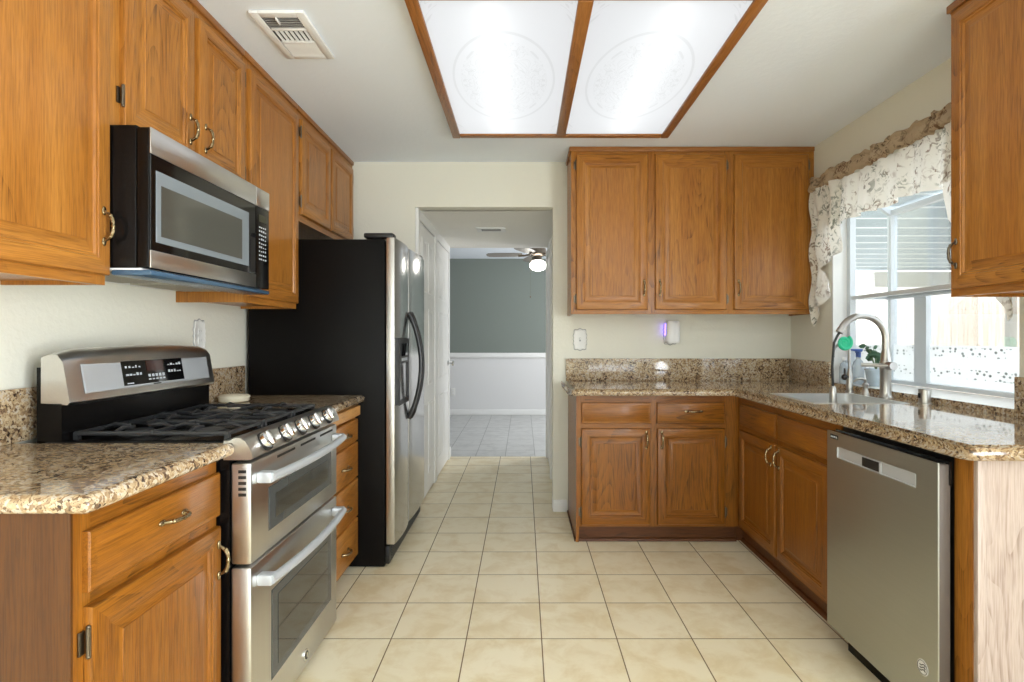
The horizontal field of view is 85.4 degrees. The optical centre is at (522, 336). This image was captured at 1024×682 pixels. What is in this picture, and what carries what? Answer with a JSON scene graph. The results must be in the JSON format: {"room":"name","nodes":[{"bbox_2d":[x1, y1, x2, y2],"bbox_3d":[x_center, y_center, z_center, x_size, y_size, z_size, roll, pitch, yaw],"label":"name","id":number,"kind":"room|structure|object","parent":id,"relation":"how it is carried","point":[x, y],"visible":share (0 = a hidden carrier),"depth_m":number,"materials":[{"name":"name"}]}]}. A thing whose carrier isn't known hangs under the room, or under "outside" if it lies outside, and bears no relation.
{"room":"kitchen","nodes":[
{"label":"kitchen","id":0,"kind":"room"},
{"bbox_2d":[0,282,248,442],"bbox_3d":[-1.563,-0.002,-0.527,0.120,2.484,9.185,0,0,0],"label":"wall","id":1,"kind":"structure","parent":0,"point":[37,321],"depth_m":1.97,"materials":[{"name":"beige paint"}]},
{"bbox_2d":[0,386,36,445],"bbox_3d":[-1.492,0.231,1.733,0.020,0.158,1.306,0,0,0],"label":"backsplash","id":2,"kind":"structure","parent":1,"relation":"attached to","point":[18,406],"depth_m":1.63,"materials":[{"name":"stone"}]},
{"bbox_2d":[0,0,115,284],"bbox_3d":[-1.330,-0.697,1.155,0.344,1.093,0.909,0,0,0],"label":"upper cabinet","id":3,"kind":"object","parent":1,"relation":"attached to","point":[55,216],"visible":1,"depth_m":1.43,"materials":[{"name":"brown wood"}]},
{"bbox_2d":[110,0,245,179],"bbox_3d":[-1.330,-0.932,2.010,0.344,0.621,0.796,0,0,0],"label":"upper cabinet","id":4,"kind":"object","parent":1,"relation":"attached to","point":[175,71],"visible":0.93,"depth_m":1.94,"materials":[{"name":"brown wood"}]},
{"bbox_2d":[105,125,268,294],"bbox_3d":[-1.290,-0.399,1.993,0.417,0.438,0.758,0,0,0],"label":"microwave","id":5,"kind":"object","parent":4,"relation":"attached to","point":[184,222],"visible":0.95,"depth_m":1.78,"materials":[{"name":"black enamel"},{"name":"brushed steel"},{"name":"black glass"}]},
{"bbox_2d":[259,226,265,261],"bbox_3d":[-1.085,-0.387,2.312,0.001,0.138,0.063,0,0,0],"label":"print","id":6,"kind":"object","parent":5,"relation":"attached to","point":[262,229],"depth_m":2.31,"materials":[{"name":"grey"}]},
{"bbox_2d":[193,319,205,348],"bbox_3d":[-1.499,-0.005,2.575,0.006,0.164,0.103,0,0,0],"label":"wall outlet","id":7,"kind":"object","parent":1,"relation":"attached to","point":[199,330],"visible":0.77,"depth_m":2.57,"materials":[{"name":"white plastic"}]},
{"bbox_2d":[198,328,201,343],"bbox_3d":[-1.497,-0.005,2.575,0.002,0.072,0.032,0,0,0],"label":"socket","id":8,"kind":"object","parent":7,"relation":"attached to","point":[199,329],"depth_m":2.57,"materials":[{"name":"white plastic"}]},
{"bbox_2d":[209,365,244,401],"bbox_3d":[-1.492,0.231,2.678,0.020,0.158,0.575,0,0,0],"label":"backsplash","id":9,"kind":"structure","parent":1,"relation":"attached to","point":[228,380],"depth_m":2.78,"materials":[{"name":"stone"}]},
{"bbox_2d":[176,50,298,308],"bbox_3d":[-1.348,-0.697,2.688,0.308,1.093,0.573,0,0,0],"label":"upper cabinet","id":10,"kind":"object","parent":1,"relation":"attached to","point":[271,118],"visible":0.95,"depth_m":2.67,"materials":[{"name":"brown wood"}]},
{"bbox_2d":[296,105,353,238],"bbox_3d":[-1.348,-0.935,3.456,0.308,0.615,0.974,0,0,0],"label":"upper cabinet","id":11,"kind":"object","parent":1,"relation":"attached to","point":[325,172],"visible":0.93,"depth_m":3.34,"materials":[{"name":"brown wood"}]},
{"bbox_2d":[216,459,238,681],"bbox_3d":[-1.167,0.782,2.003,0.615,0.915,0.756,0,0,0],"label":"panel","id":12,"kind":"object","parent":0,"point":[226,467],"depth_m":1.63,"materials":[{"name":"black metal"}]},
{"bbox_2d":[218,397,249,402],"bbox_3d":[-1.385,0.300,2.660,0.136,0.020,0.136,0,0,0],"label":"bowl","id":13,"kind":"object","parent":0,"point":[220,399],"depth_m":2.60,"materials":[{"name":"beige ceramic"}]},
{"bbox_2d":[421,210,551,247],"bbox_3d":[-0.237,-1.159,4.902,1.301,0.470,1.715,0,0,0],"label":"ceiling","id":14,"kind":"structure","parent":0,"point":[524,228],"depth_m":4.64,"materials":[{"name":"white paint"}]},
{"bbox_2d":[476,227,505,231],"bbox_3d":[-0.273,-0.918,4.750,0.245,0.010,0.180,0,0,0],"label":"ceiling vent","id":15,"kind":"object","parent":14,"relation":"in","point":[479,229],"visible":1,"depth_m":4.72,"materials":[{"name":"white metal"}]},
{"bbox_2d":[450,259,545,408],"bbox_3d":[-0.400,-0.002,8.880,5.400,2.484,0.120,0,0,0],"label":"wall","id":16,"kind":"structure","parent":0,"point":[492,309],"depth_m":8.82,"materials":[{"name":"grey paint"}]},
{"bbox_2d":[451,388,454,395],"bbox_3d":[-1.112,0.870,8.815,0.070,0.120,0.008,0,0,0],"label":"wall outlet","id":17,"kind":"object","parent":16,"relation":"attached to","point":[452,389],"visible":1,"depth_m":8.81,"materials":[{"name":"white plastic"}]},
{"bbox_2d":[450,409,545,414],"bbox_3d":[-0.400,1.195,8.811,5.400,0.090,0.018,0,0,0],"label":"baseboard","id":18,"kind":"structure","parent":16,"relation":"attached to","point":[452,411],"depth_m":8.80,"materials":[{"name":"white paint"}]},
{"bbox_2d":[450,353,545,357],"bbox_3d":[-0.400,0.290,8.805,5.400,0.080,0.030,0,0,0],"label":"trim","id":19,"kind":"structure","parent":16,"relation":"attached to","point":[452,355],"depth_m":8.79,"materials":[{"name":"white paint"}]},
{"bbox_2d":[450,248,546,258],"bbox_3d":[-0.400,-1.319,7.350,5.400,0.150,3.180,0,0,0],"label":"ceiling","id":20,"kind":"structure","parent":0,"point":[455,253],"depth_m":8.17,"materials":[{"name":"white paint"}]},
{"bbox_2d":[486,248,545,297],"bbox_3d":[0.148,-0.869,7.066,1.235,0.749,1.263,0,0,0],"label":"ceiling fan","id":21,"kind":"object","parent":20,"relation":"hanging from","point":[536,261],"visible":0.7,"depth_m":7.00,"materials":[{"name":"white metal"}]},
{"bbox_2d":[352,162,790,509],"bbox_3d":[0.261,-0.002,4.005,3.528,2.484,0.120,0,0,0],"label":"wall","id":22,"kind":"structure","parent":0,"point":[386,195],"depth_m":3.94,"materials":[{"name":"beige paint"}]},
{"bbox_2d":[552,497,566,511],"bbox_3d":[0.262,1.198,3.998,0.100,0.085,0.134,0,0,0],"label":"baseboard","id":23,"kind":"structure","parent":22,"relation":"attached to","point":[557,505],"depth_m":3.93,"materials":[{"name":"white paint"}]},
{"bbox_2d":[573,328,586,350],"bbox_3d":[0.405,0.018,3.937,0.103,0.164,0.016,0,0,0],"label":"light switch","id":24,"kind":"object","parent":22,"relation":"attached to","point":[579,336],"visible":1,"depth_m":3.94,"materials":[{"name":"white plastic"}]},
{"bbox_2d":[663,324,675,344],"bbox_3d":[1.045,-0.022,3.941,0.103,0.164,0.006,0,0,0],"label":"wall outlet","id":25,"kind":"object","parent":22,"relation":"attached to","point":[664,324],"visible":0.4,"depth_m":3.94,"materials":[{"name":"white"}]},
{"bbox_2d":[665,321,679,342],"bbox_3d":[1.053,-0.034,3.908,0.100,0.156,0.060,0,0,0],"label":"plug","id":26,"kind":"object","parent":25,"relation":"attached to","point":[672,328],"visible":1,"depth_m":3.88,"materials":[{"name":"white plastic"}]},
{"bbox_2d":[566,358,788,380],"bbox_3d":[1.093,0.231,3.933,1.579,0.158,0.020,0,0,0],"label":"backsplash","id":27,"kind":"structure","parent":22,"relation":"attached to","point":[577,369],"depth_m":3.92,"materials":[{"name":"stone"}]},
{"bbox_2d":[566,147,814,315],"bbox_3d":[1.103,-0.697,3.761,1.601,1.093,0.367,0,0,0],"label":"upper cabinet","id":28,"kind":"object","parent":22,"relation":"attached to","point":[651,230],"visible":0.96,"depth_m":3.61,"materials":[{"name":"brown wood"}]},
{"bbox_2d":[197,0,954,161],"bbox_3d":[0.201,-1.344,-0.557,3.648,0.200,9.125,0,0,0],"label":"ceiling","id":29,"kind":"structure","parent":0,"point":[802,71],"depth_m":2.65,"materials":[{"name":"white paint"}]},
{"bbox_2d":[248,10,333,58],"bbox_3d":[-0.940,-1.232,2.284,0.210,0.022,0.352,0,0,0],"label":"ceiling vent","id":30,"kind":"object","parent":29,"relation":"in","point":[292,32],"visible":1,"depth_m":2.26,"materials":[{"name":"white paint"}]},
{"bbox_2d":[404,0,767,137],"bbox_3d":[0.226,-1.290,2.643,1.300,0.187,1.417,0,0,0],"label":"ceiling light","id":31,"kind":"object","parent":29,"relation":"attached to","point":[497,68],"visible":1,"depth_m":2.43,"materials":[{"name":"translucent white plastic"},{"name":"oak"}]},
{"bbox_2d":[295,415,880,681],"bbox_3d":[-0.400,1.290,1.910,5.400,0.100,14.060,0,0,0],"label":"floor","id":32,"kind":"structure","parent":0,"point":[488,582],"depth_m":2.57,"materials":[{"name":"beige tile"}]},
{"bbox_2d":[0,462,230,681],"bbox_3d":[-1.170,0.794,1.355,0.663,0.891,0.520,0,0,0],"label":"base cabinet","id":33,"kind":"object","parent":32,"relation":"on","point":[128,589],"visible":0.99,"depth_m":1.21,"materials":[{"name":"brown wood"}]},
{"bbox_2d":[0,386,233,513],"bbox_3d":[-1.172,0.250,1.731,0.660,0.196,1.310,0,0,0],"label":"countertop","id":34,"kind":"structure","parent":33,"relation":"on","point":[36,478],"depth_m":1.35,"materials":[{"name":"stone"}]},
{"bbox_2d":[37,345,346,681],"bbox_3d":[-1.098,0.634,2.003,0.754,1.211,0.762,0,0,0],"label":"gas range","id":35,"kind":"object","parent":32,"relation":"on","point":[278,519],"visible":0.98,"depth_m":1.80,"materials":[{"name":"silver metal"}]},
{"bbox_2d":[125,362,180,383],"bbox_3d":[-1.323,0.127,1.998,0.012,0.062,0.297,0,0,0],"label":"print","id":36,"kind":"object","parent":35,"relation":"attached to","point":[135,372],"depth_m":1.98,"materials":[{"name":"grey"}]},
{"bbox_2d":[45,408,316,443],"bbox_3d":[-1.123,0.316,2.003,0.555,0.019,0.762,0,0,0],"label":"cooktop","id":37,"kind":"object","parent":35,"relation":"in","point":[232,438],"depth_m":1.72,"materials":[{"name":"black metal"}]},
{"bbox_2d":[249,233,424,566],"bbox_3d":[-1.036,0.339,3.432,0.876,1.802,0.908,0,0,0],"label":"refrigerator","id":38,"kind":"object","parent":32,"relation":"on","point":[356,325],"visible":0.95,"depth_m":2.98,"materials":[{"name":"black metal"}]},
{"bbox_2d":[331,405,359,581],"bbox_3d":[-1.170,0.794,2.675,0.663,0.891,0.560,0,0,0],"label":"base cabinet","id":39,"kind":"object","parent":32,"relation":"on","point":[346,494],"visible":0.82,"depth_m":2.76,"materials":[{"name":"brown wood"}]},
{"bbox_2d":[209,365,364,411],"bbox_3d":[-1.172,0.250,2.678,0.660,0.196,0.575,0,0,0],"label":"countertop","id":40,"kind":"structure","parent":39,"relation":"on","point":[228,380],"depth_m":2.75,"materials":[{"name":"stone"}]},
{"bbox_2d":[217,393,249,402],"bbox_3d":[-1.385,0.291,2.660,0.140,0.038,0.140,0,0,0],"label":"covered dish","id":41,"kind":"object","parent":40,"relation":"on","point":[234,397],"visible":0.99,"depth_m":2.61,"materials":[{"name":"beige ceramic"}]},
{"bbox_2d":[567,395,738,541],"bbox_3d":[0.803,0.794,3.612,0.985,0.891,0.661,0,0,0],"label":"base cabinet","id":42,"kind":"object","parent":32,"relation":"on","point":[641,468],"visible":0.99,"depth_m":3.32,"materials":[{"name":"brown wood"}]},
{"bbox_2d":[736,397,843,620],"bbox_3d":[1.573,0.794,3.093,0.661,0.891,1.662,0,0,0],"label":"base cabinet","id":43,"kind":"object","parent":32,"relation":"on","point":[783,453],"visible":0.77,"depth_m":2.69,"materials":[{"name":"brown wood"}]},
{"bbox_2d":[561,358,1023,460],"bbox_3d":[1.088,0.250,2.750,1.632,0.196,2.386,0,0,0],"label":"countertop","id":44,"kind":"structure","parent":43,"relation":"on","point":[960,433],"depth_m":3.22,"materials":[{"name":"stone"}]},
{"bbox_2d":[770,393,909,403],"bbox_3d":[1.575,0.414,2.810,0.444,0.214,0.464,0,0,0],"label":"sink","id":45,"kind":"object","parent":44,"relation":"in","point":[815,398],"visible":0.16,"depth_m":3.02,"materials":[{"name":"metal"}]},
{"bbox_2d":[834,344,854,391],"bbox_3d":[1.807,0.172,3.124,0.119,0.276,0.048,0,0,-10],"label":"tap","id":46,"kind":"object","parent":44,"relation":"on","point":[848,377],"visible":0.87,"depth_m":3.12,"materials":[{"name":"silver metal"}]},
{"bbox_2d":[838,336,852,350],"bbox_3d":[1.804,0.034,3.114,0.088,0.084,0.042,0,0,0],"label":"sponge","id":47,"kind":"object","parent":46,"relation":"hanging from","point":[844,343],"visible":1,"depth_m":3.10,"materials":[{"name":"teal plastic"}]},
{"bbox_2d":[853,377,869,394],"bbox_3d":[1.820,0.264,2.985,0.087,0.093,0.044,0,0,0],"label":"soap dispenser","id":48,"kind":"object","parent":44,"relation":"on","point":[865,391],"visible":1,"depth_m":2.98,"materials":[{"name":"silver metal"}]},
{"bbox_2d":[828,313,897,402],"bbox_3d":[1.716,0.121,2.809,0.320,0.489,0.101,0,0,0],"label":"kitchen faucet","id":49,"kind":"object","parent":44,"relation":"on","point":[885,365],"visible":0.91,"depth_m":2.81,"materials":[{"name":"silver metal"}]},
{"bbox_2d":[917,388,932,404],"bbox_3d":[1.862,0.275,2.572,0.058,0.071,0.058,0,0,0],"label":"air gap cap","id":50,"kind":"object","parent":44,"relation":"in","point":[924,394],"visible":1,"depth_m":2.55,"materials":[{"name":"silver metal"}]},
{"bbox_2d":[827,427,954,681],"bbox_3d":[1.550,0.800,1.950,0.650,0.880,0.613,0,0,0],"label":"dishwasher","id":51,"kind":"object","parent":32,"relation":"on","point":[891,503],"visible":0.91,"depth_m":1.85,"materials":[{"name":"silver metal"}]},
{"bbox_2d":[955,458,1023,681],"bbox_3d":[1.599,0.794,1.625,0.607,0.891,0.087,0,0,0],"label":"end panel","id":52,"kind":"object","parent":32,"relation":"on","point":[989,495],"visible":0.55,"depth_m":1.59,"materials":[{"name":"brown wood"}]},
{"bbox_2d":[791,58,1023,376],"bbox_3d":[1.965,-0.002,-0.527,0.120,2.484,8.945,0,0,0],"label":"wall","id":53,"kind":"structure","parent":0,"point":[931,91],"depth_m":3.09,"materials":[{"name":"beige paint"}]},
{"bbox_2d":[789,358,831,386],"bbox_3d":[1.894,0.231,3.682,0.020,0.158,0.523,0,0,0],"label":"backsplash","id":54,"kind":"structure","parent":53,"relation":"attached to","point":[814,372],"depth_m":3.64,"materials":[{"name":"stone"}]},
{"bbox_2d":[808,102,1012,326],"bbox_3d":[1.856,-0.539,2.828,0.097,0.958,1.485,0,0,0],"label":"window valance","id":55,"kind":"object","parent":53,"relation":"attached to","point":[925,164],"visible":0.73,"depth_m":2.88,"materials":[{"name":"white fabric"}]},
{"bbox_2d":[832,189,1018,416],"bbox_3d":[2.091,-0.310,2.775,0.373,1.240,1.290,0,0,0],"label":"window","id":56,"kind":"structure","parent":53,"relation":"in","point":[938,340],"depth_m":3.05,"materials":[{"name":"clear glass"}]},
{"bbox_2d":[839,357,847,383],"bbox_3d":[1.944,0.202,3.355,0.058,0.158,0.058,0,0,0],"label":"soap bottle","id":57,"kind":"object","parent":56,"relation":"on","point":[844,364],"visible":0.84,"depth_m":3.34,"materials":[{"name":"blue"}]},
{"bbox_2d":[851,349,864,384],"bbox_3d":[1.997,0.175,3.308,0.071,0.211,0.064,0,0,-37],"label":"spray bottle","id":58,"kind":"object","parent":56,"relation":"on","point":[858,371],"visible":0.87,"depth_m":3.29,"materials":[{"name":"blue"}]},
{"bbox_2d":[858,344,880,385],"bbox_3d":[2.010,0.159,3.171,0.173,0.244,0.120,0,0,-43],"label":"potted plant","id":59,"kind":"object","parent":56,"relation":"on","point":[872,374],"visible":0.69,"depth_m":3.16,"materials":[{"name":"green plant"}]},
{"bbox_2d":[851,284,950,299],"bbox_3d":[2.117,-0.240,2.769,0.244,0.028,1.214,0,0,0],"label":"shelf","id":60,"kind":"object","parent":56,"relation":"attached to","point":[939,291],"depth_m":3.04,"materials":[{"name":"white metal"}]},
{"bbox_2d":[946,0,1023,296],"bbox_3d":[1.728,-0.697,1.621,0.353,1.093,0.942,0,0,0],"label":"upper cabinet","id":61,"kind":"object","parent":53,"relation":"attached to","point":[986,246],"visible":1,"depth_m":1.91,"materials":[{"name":"brown wood"}]},
{"bbox_2d":[1014,377,1023,418],"bbox_3d":[1.894,0.231,1.875,0.020,0.158,0.510,0,0,0],"label":"backsplash","id":62,"kind":"structure","parent":53,"relation":"attached to","point":[1018,381],"depth_m":2.11,"materials":[{"name":"stone"}]},
{"bbox_3d":[0.321,0.158,4.912,0.118,2.164,1.695,0,0,0],"label":"wall","id":63,"kind":"structure","parent":0,"visible":0},
{"bbox_2d":[547,252,549,466],"bbox_3d":[0.256,0.213,5.295,0.012,2.030,0.790,0,0,0],"label":"door","id":64,"kind":"structure","parent":63,"relation":"in","point":[548,259],"depth_m":5.47,"materials":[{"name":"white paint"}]},
{"bbox_2d":[546,237,551,478],"bbox_3d":[0.249,0.185,5.295,0.026,2.110,0.930,0,0,0],"label":"trim","id":65,"kind":"structure","parent":63,"relation":"attached to","point":[549,248],"depth_m":4.83,"materials":[{"name":"white paint"}]},
{"bbox_3d":[-0.828,0.158,4.912,0.120,2.164,1.695,0,0,0],"label":"wall","id":66,"kind":"structure","parent":0,"visible":0},
{"bbox_2d":[420,222,433,497],"bbox_3d":[-0.754,0.192,4.359,0.025,2.073,0.682,0,0,0],"label":"door","id":67,"kind":"structure","parent":66,"relation":"in","point":[426,239],"depth_m":4.40,"materials":[{"name":"white paint"}]},
{"bbox_2d":[415,208,449,482],"bbox_3d":[-0.756,0.159,4.803,0.024,2.163,1.695,0,0,0],"label":"trim","id":68,"kind":"structure","parent":66,"relation":"attached to","point":[419,216],"depth_m":4.72,"materials":[{"name":"white paint"}]},
{"bbox_2d":[437,241,453,475],"bbox_3d":[-0.725,0.192,5.209,0.084,2.073,0.742,0,0,0],"label":"door","id":69,"kind":"structure","parent":66,"relation":"in","point":[442,254],"depth_m":5.16,"materials":[{"name":"white paint"}]},
{"label":"outside","id":70,"kind":"structure","parent":0,"visible":0},
{"bbox_3d":[8.012,1.320,6.000,11.975,0.120,20.000,0,0,0],"label":"ground","id":71,"kind":"structure","parent":70,"visible":0},
{"bbox_2d":[856,288,997,396],"bbox_3d":[7.254,0.145,3.819,9.708,2.230,14.638,0,0,0],"label":"fence","id":72,"kind":"object","parent":71,"relation":"on","point":[867,332],"visible":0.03,"depth_m":11.00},
{"bbox_2d":[856,209,1013,398],"bbox_3d":[4.935,0.115,5.860,4.930,2.290,4.920,0,0,0],"label":"patio cover","id":73,"kind":"object","parent":71,"relation":"on","point":[871,226],"visible":0.07,"depth_m":6.07,"materials":[{"name":"white"}]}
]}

